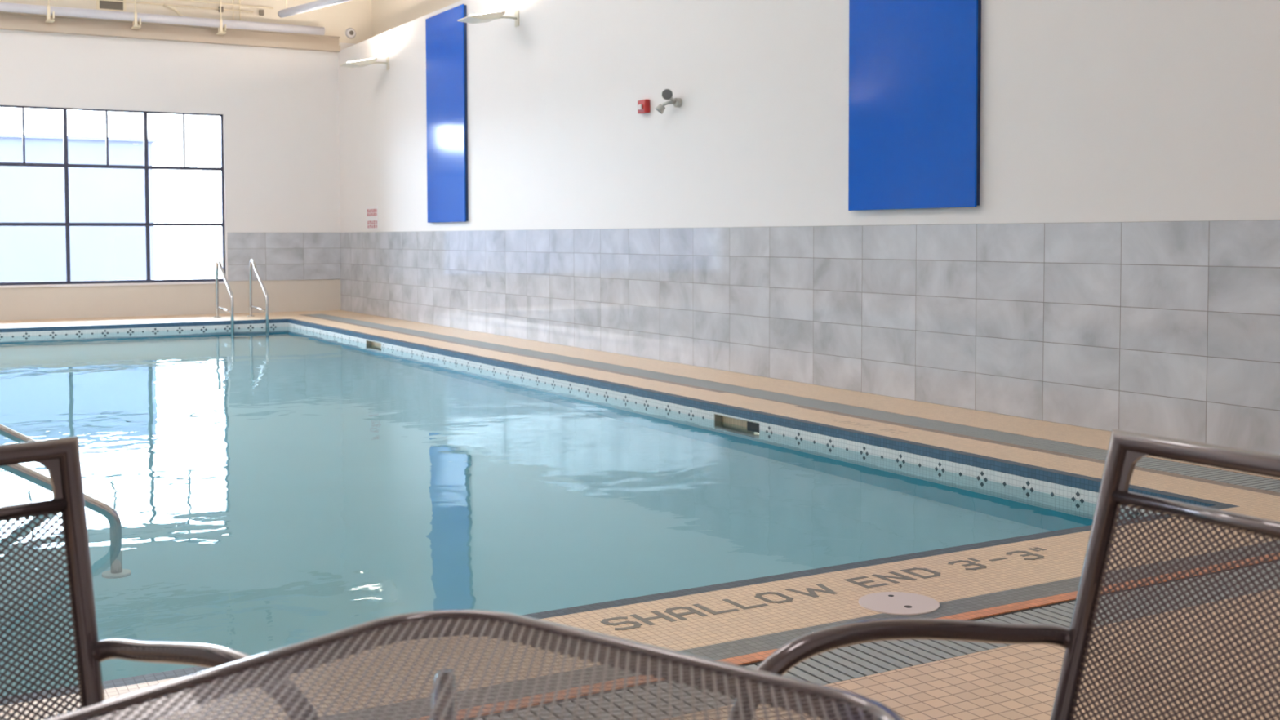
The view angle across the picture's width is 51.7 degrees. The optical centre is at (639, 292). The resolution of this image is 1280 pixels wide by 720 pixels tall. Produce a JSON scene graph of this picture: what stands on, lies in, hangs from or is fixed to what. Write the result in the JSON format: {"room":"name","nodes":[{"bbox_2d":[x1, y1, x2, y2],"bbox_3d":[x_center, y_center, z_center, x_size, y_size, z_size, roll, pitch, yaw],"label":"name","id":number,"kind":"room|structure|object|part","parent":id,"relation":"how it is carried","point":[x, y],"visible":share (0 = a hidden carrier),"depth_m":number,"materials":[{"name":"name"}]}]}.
{"room":"indoor swimming pool","nodes":[
{"label":"indoor swimming pool","id":0,"kind":"room"},
{"bbox_2d":[0,0,372,320],"bbox_3d":[-8.492,-2.319,18.763,9.970,5.400,0.312,-2,3,-30],"label":"wall","id":1,"kind":"structure","parent":0,"point":[279,108],"depth_m":19.99,"materials":[{"name":"white paint"}]},
{"bbox_2d":[96,0,126,12],"bbox_3d":[-7.617,-4.203,19.009,0.400,0.340,0.020,-2,3,-30],"label":"air vent","id":2,"kind":"object","parent":1,"relation":"in","point":[100,5],"visible":0.93,"depth_m":19.01,"materials":[{"name":"beige metal"}]},
{"bbox_2d":[99,0,123,10],"bbox_3d":[-7.618,-4.203,19.010,0.320,0.260,0.018,-2,3,-30],"label":"grille","id":3,"kind":"object","parent":2,"relation":"attached to","point":[104,5],"depth_m":19.01,"materials":[{"name":"grey metal"}]},
{"bbox_2d":[0,105,225,285],"bbox_3d":[-8.686,-1.358,18.636,5.482,2.518,0.052,-2,3,-30],"label":"window","id":4,"kind":"structure","parent":1,"relation":"in","point":[65,165],"depth_m":19.25,"materials":[{"name":"grey"}]},
{"bbox_2d":[0,281,225,288],"bbox_3d":[-8.642,-0.084,18.649,5.512,0.031,0.120,-2,3,-30],"label":"trim","id":5,"kind":"structure","parent":1,"relation":"attached to","point":[186,282],"depth_m":19.13,"materials":[{"name":"white"}]},
{"bbox_2d":[0,11,340,52],"bbox_3d":[-8.624,-3.764,18.381,9.029,0.230,0.137,-2,3,-30],"label":"steel beam","id":6,"kind":"structure","parent":1,"relation":"attached to","point":[16,21],"depth_m":19.30,"materials":[{"name":"beige metal"}]},
{"bbox_2d":[100,0,273,20],"bbox_3d":[-9.060,-4.416,18.097,8.020,1.150,0.098,-2,3,-30],"label":"conduit","id":7,"kind":"object","parent":1,"relation":"attached to","point":[168,6],"visible":0.81,"depth_m":19.63,"materials":[{"name":"beige metal"}]},
{"bbox_3d":[-6.108,-4.496,19.801,0.018,1.150,0.018,-2,3,-30],"label":"hanger rod","id":8,"kind":"part","parent":7,"relation":"part of","materials":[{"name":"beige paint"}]},
{"bbox_3d":[-6.021,-4.498,19.851,0.018,1.150,0.018,-2,3,-30],"label":"hanger rod","id":9,"kind":"part","parent":7,"relation":"part of","materials":[{"name":"beige paint"}]},
{"bbox_2d":[345,27,355,38],"bbox_3d":[-4.543,-4.075,20.752,0.169,0.169,0.050,-2,3,-30],"label":"smoke detector","id":10,"kind":"object","parent":1,"relation":"attached to","point":[350,33],"visible":1,"depth_m":20.74,"materials":[{"name":"white plastic"}]},
{"bbox_2d":[371,0,461,37],"bbox_3d":[1.556,-4.048,10.939,0.180,1.340,23.730,-2,3,-30],"label":"wall","id":11,"kind":"structure","parent":0,"point":[387,15],"depth_m":19.86,"materials":[{"name":"beige paint"}]},
{"bbox_2d":[0,310,1279,719],"bbox_3d":[-2.843,0.873,8.454,9.029,0.140,23.430,-2,3,-30],"label":"floor","id":12,"kind":"structure","parent":0,"point":[1015,682],"depth_m":4.29,"materials":[{"name":"beige tile"}]},
{"bbox_2d":[0,424,86,511],"bbox_3d":[-3.843,0.554,6.332,2.181,1.249,0.115,-2,3,-30],"label":"pool handrail","id":13,"kind":"object","parent":12,"relation":"attached to","point":[11,434],"visible":0.07,"depth_m":6.70,"materials":[{"name":"silver metal"}]},
{"bbox_2d":[0,463,131,578],"bbox_3d":[-3.124,0.605,5.073,2.181,1.249,0.115,-2,3,-30],"label":"pool handrail","id":14,"kind":"object","parent":12,"relation":"attached to","point":[116,571],"visible":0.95,"depth_m":5.56,"materials":[{"name":"silver metal"}]},
{"bbox_2d":[0,436,319,719],"bbox_3d":[-0.750,0.656,1.369,0.682,0.884,0.658,2,3,45],"label":"patio chair","id":15,"kind":"object","parent":12,"relation":"on","point":[60,457],"visible":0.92,"depth_m":1.73,"materials":[{"name":"brown metal"}]},
{"bbox_3d":[-0.944,0.505,1.553,0.102,0.423,0.565,2,3,45],"label":"backrest","id":16,"kind":"part","parent":15,"relation":"part of","materials":[{"name":"brown metal"}]},
{"bbox_3d":[-0.941,0.478,1.549,0.133,0.544,0.612,2,3,45],"label":"frame","id":17,"kind":"part","parent":15,"relation":"part of","materials":[{"name":"brown metal"}]},
{"bbox_3d":[-0.522,0.552,1.570,0.589,0.281,0.044,2,3,45],"label":"armrest","id":18,"kind":"part","parent":15,"relation":"part of","materials":[{"name":"brown metal"}]},
{"bbox_2d":[43,609,904,719],"bbox_3d":[-0.168,0.743,1.128,0.652,0.726,0.652,2,3,37],"label":"table","id":19,"kind":"object","parent":12,"relation":"on","point":[815,700],"visible":1,"depth_m":1.29,"materials":[{"name":"brown metal"}]},
{"bbox_3d":[-0.204,0.748,1.393,0.024,0.694,0.252,0,2,-8],"label":"leg","id":20,"kind":"part","parent":19,"relation":"part of","materials":[{"name":"brown metal"}]},
{"bbox_2d":[0,319,1213,697],"bbox_3d":[-3.775,1.585,10.733,6.033,1.749,15.241,-2,3,-30],"label":"swimming pool","id":21,"kind":"object","parent":12,"relation":"in","point":[258,513],"visible":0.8,"depth_m":7.09,"materials":[{"name":"blue liquid"}]},
{"bbox_2d":[213,258,268,328],"bbox_3d":[-5.648,0.076,18.699,0.575,1.075,1.050,-2,3,-30],"label":"pool ladder","id":22,"kind":"object","parent":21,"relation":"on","point":[218,264],"visible":0.98,"depth_m":18.78,"materials":[{"name":"silver metal"}]},
{"bbox_3d":[-5.859,0.081,18.590,0.100,1.075,1.031,-2,3,-30],"label":"rail","id":23,"kind":"part","parent":22,"relation":"part of","materials":[{"name":"silver metal"}]},
{"bbox_3d":[-5.447,0.070,18.825,0.100,1.075,1.031,-2,3,-30],"label":"rail","id":24,"kind":"part","parent":22,"relation":"part of","materials":[{"name":"silver metal"}]},
{"bbox_2d":[366,340,381,344],"bbox_3d":[-3.038,0.628,15.393,0.136,0.108,0.555,-2,3,-30],"label":"skimmer","id":25,"kind":"object","parent":21,"relation":"attached to","point":[368,342],"visible":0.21,"depth_m":15.60,"materials":[{"name":"beige plastic"}]},
{"bbox_2d":[714,413,759,438],"bbox_3d":[0.704,0.894,8.838,0.136,0.108,0.540,-2,3,-30],"label":"skimmer","id":26,"kind":"object","parent":21,"relation":"attached to","point":[753,428],"visible":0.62,"depth_m":8.87,"materials":[{"name":"beige plastic"}]},
{"bbox_2d":[304,314,1279,492],"bbox_3d":[-0.719,0.654,12.444,0.282,0.049,16.913,-2,3,-30],"label":"grate","id":27,"kind":"object","parent":12,"relation":"on","point":[1210,473],"visible":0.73,"depth_m":8.36,"materials":[{"name":"grey plastic"}]},
{"bbox_2d":[600,546,1046,630],"bbox_3d":[0.700,0.965,4.356,1.839,0.002,0.133,-2,3,-30],"label":"depth marking","id":28,"kind":"object","parent":12,"relation":"on","point":[811,591],"visible":1,"depth_m":4.24,"materials":[{"name":"tile"}]},
{"bbox_2d":[834,420,906,433],"bbox_3d":[1.385,0.812,7.962,0.080,0.001,0.609,-2,3,-30],"label":"depth marking","id":29,"kind":"object","parent":12,"relation":"on","point":[834,420],"visible":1,"depth_m":8.00,"materials":[{"name":"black tile"}]},
{"bbox_2d":[479,560,1279,719],"bbox_3d":[-0.266,1.047,3.096,8.175,0.049,0.222,-2,3,-30],"label":"grate","id":30,"kind":"object","parent":12,"relation":"on","point":[866,659],"visible":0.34,"depth_m":3.65,"materials":[{"name":"grey plastic"}]},
{"bbox_2d":[858,591,939,614],"bbox_3d":[0.810,0.975,4.129,0.250,0.009,0.250,-2,3,-30],"label":"lid","id":31,"kind":"object","parent":12,"relation":"on","point":[886,602],"visible":1,"depth_m":4.12,"materials":[{"name":"white plastic"}]},
{"bbox_2d":[727,429,1279,719],"bbox_3d":[0.521,0.650,1.419,0.695,0.885,0.658,-2,3,-30],"label":"patio chair","id":32,"kind":"object","parent":12,"relation":"on","point":[1126,449],"visible":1,"depth_m":1.70,"materials":[{"name":"brown metal"}]},
{"bbox_3d":[0.344,0.545,1.668,0.584,0.281,0.042,-2,3,-30],"label":"armrest","id":33,"kind":"part","parent":32,"relation":"part of","materials":[{"name":"brown metal"}]},
{"bbox_3d":[0.743,0.474,1.538,0.184,0.545,0.612,-2,3,-30],"label":"frame","id":34,"kind":"part","parent":32,"relation":"part of","materials":[{"name":"brown metal"}]},
{"bbox_3d":[0.743,0.501,1.540,0.146,0.423,0.565,-2,3,-30],"label":"backrest","id":35,"kind":"part","parent":32,"relation":"part of","materials":[{"name":"brown metal"}]},
{"bbox_2d":[337,0,1279,454],"bbox_3d":[1.394,-1.329,10.784,0.741,4.080,23.430,-2,3,-30],"label":"wall","id":36,"kind":"structure","parent":0,"point":[1116,265],"depth_m":9.94,"materials":[{"name":"white paint"}]},
{"bbox_2d":[339,57,389,70],"bbox_3d":[-3.839,-3.220,18.475,0.663,0.180,0.320,-2,3,-30],"label":"wall sconce","id":37,"kind":"object","parent":36,"relation":"attached to","point":[362,63],"visible":1,"depth_m":18.35,"materials":[{"name":"white metal"}]},
{"bbox_3d":[-3.679,-3.217,18.567,0.259,0.051,0.028,-2,3,-30],"label":"arm","id":38,"kind":"part","parent":37,"relation":"part of","materials":[{"name":"white metal"}]},
{"bbox_3d":[-3.560,-3.228,18.634,0.021,0.180,0.090,-2,3,-30],"label":"wall plate","id":39,"kind":"part","parent":37,"relation":"part of","materials":[{"name":"white metal"}]},
{"bbox_2d":[366,205,377,229],"bbox_3d":[-3.943,-1.095,19.412,0.008,0.335,0.520,-2,3,-30],"label":"warning sign","id":40,"kind":"object","parent":36,"relation":"attached to","point":[371,211],"visible":1,"depth_m":19.39,"materials":[{"name":"white plastic"}]},
{"bbox_2d":[425,4,468,222],"bbox_3d":[-2.450,-2.210,16.699,0.049,2.650,1.290,-2,3,-30],"label":"wall panel","id":41,"kind":"object","parent":36,"relation":"attached to","point":[446,105],"visible":1,"depth_m":16.61,"materials":[{"name":"blue plastic"}]},
{"bbox_3d":[-2.444,-2.210,16.703,0.034,2.630,1.274,-2,3,-30],"label":"backing frame","id":42,"kind":"part","parent":41,"relation":"part of","materials":[{"name":"blue"}]},
{"bbox_2d":[457,9,519,26],"bbox_3d":[-1.659,-3.065,14.656,0.663,0.180,0.320,-2,3,-30],"label":"wall sconce","id":43,"kind":"object","parent":36,"relation":"attached to","point":[485,17],"visible":1,"depth_m":14.53,"materials":[{"name":"white metal"}]},
{"bbox_3d":[-1.499,-3.062,14.748,0.259,0.051,0.028,-2,3,-30],"label":"arm","id":44,"kind":"part","parent":43,"relation":"part of","materials":[{"name":"white metal"}]},
{"bbox_3d":[-1.380,-3.072,14.815,0.021,0.180,0.090,-2,3,-30],"label":"wall plate","id":45,"kind":"part","parent":43,"relation":"part of","materials":[{"name":"white metal"}]},
{"bbox_2d":[637,99,649,114],"bbox_3d":[0.025,-1.736,12.348,0.078,0.124,0.150,-2,3,-30],"label":"fire alarm strobe","id":46,"kind":"object","parent":36,"relation":"attached to","point":[643,105],"visible":1,"depth_m":12.30,"materials":[{"name":"red plastic"}]},
{"bbox_2d":[655,88,682,114],"bbox_3d":[0.241,-1.712,11.871,0.176,0.209,0.250,-2,3,-30],"label":"emergency light","id":47,"kind":"object","parent":36,"relation":"attached to","point":[667,94],"visible":1,"depth_m":11.80,"materials":[{"name":"grey plastic"}]},
{"bbox_3d":[0.259,-1.723,11.846,0.095,0.094,0.139,-2,3,-30],"label":"arm","id":48,"kind":"part","parent":47,"relation":"part of","materials":[{"name":"grey plastic"}]},
{"bbox_2d":[848,0,981,210],"bbox_3d":[1.877,-1.903,9.120,0.049,2.650,1.305,-2,3,-30],"label":"wall panel","id":49,"kind":"object","parent":36,"relation":"attached to","point":[914,65],"visible":1,"depth_m":9.07,"materials":[{"name":"blue"}]},
{"bbox_3d":[1.883,-1.903,9.124,0.034,2.630,1.289,-2,3,-30],"label":"backing frame","id":50,"kind":"part","parent":49,"relation":"part of","materials":[{"name":"blue"}]},
{"bbox_3d":[-2.648,-4.700,8.397,9.970,0.200,23.930,-2,3,-30],"label":"ceiling","id":51,"kind":"structure","parent":0,"visible":0},
{"bbox_2d":[0,0,324,35],"bbox_3d":[-8.674,-4.378,18.128,8.720,1.230,0.270,-2,3,-30],"label":"pipe","id":52,"kind":"object","parent":51,"relation":"hanging from","point":[222,24],"visible":1,"depth_m":19.00,"materials":[{"name":"white metal"}]},
{"bbox_3d":[-6.192,-4.542,19.463,0.017,1.030,0.017,-2,3,-30],"label":"hanger rod","id":53,"kind":"part","parent":52,"relation":"part of","materials":[{"name":"beige paint"}]},
{"bbox_2d":[277,0,351,17],"bbox_3d":[-4.355,-4.423,17.883,0.108,1.144,2.128,-2,3,-43],"label":"strip light","id":54,"kind":"object","parent":51,"relation":"hanging from","point":[317,4],"visible":1,"depth_m":18.06,"materials":[{"name":"white"}]},
{"label":"outside","id":55,"kind":"structure","parent":0,"visible":0},
{"bbox_2d":[154,269,222,279],"bbox_3d":[-18.131,0.035,41.920,70.000,0.200,49.270,-2,3,-30],"label":"ground","id":56,"kind":"structure","parent":55,"point":[208,273],"depth_m":59.02,"materials":[{"name":"white"}]},
{"bbox_2d":[0,133,157,282],"bbox_3d":[-21.925,-1.420,27.752,21.450,3.920,6.200,-2,3,-30],"label":"neighbouring building","id":57,"kind":"structure","parent":56,"relation":"on","point":[28,194],"depth_m":29.57,"materials":[{"name":"white"}]}
]}

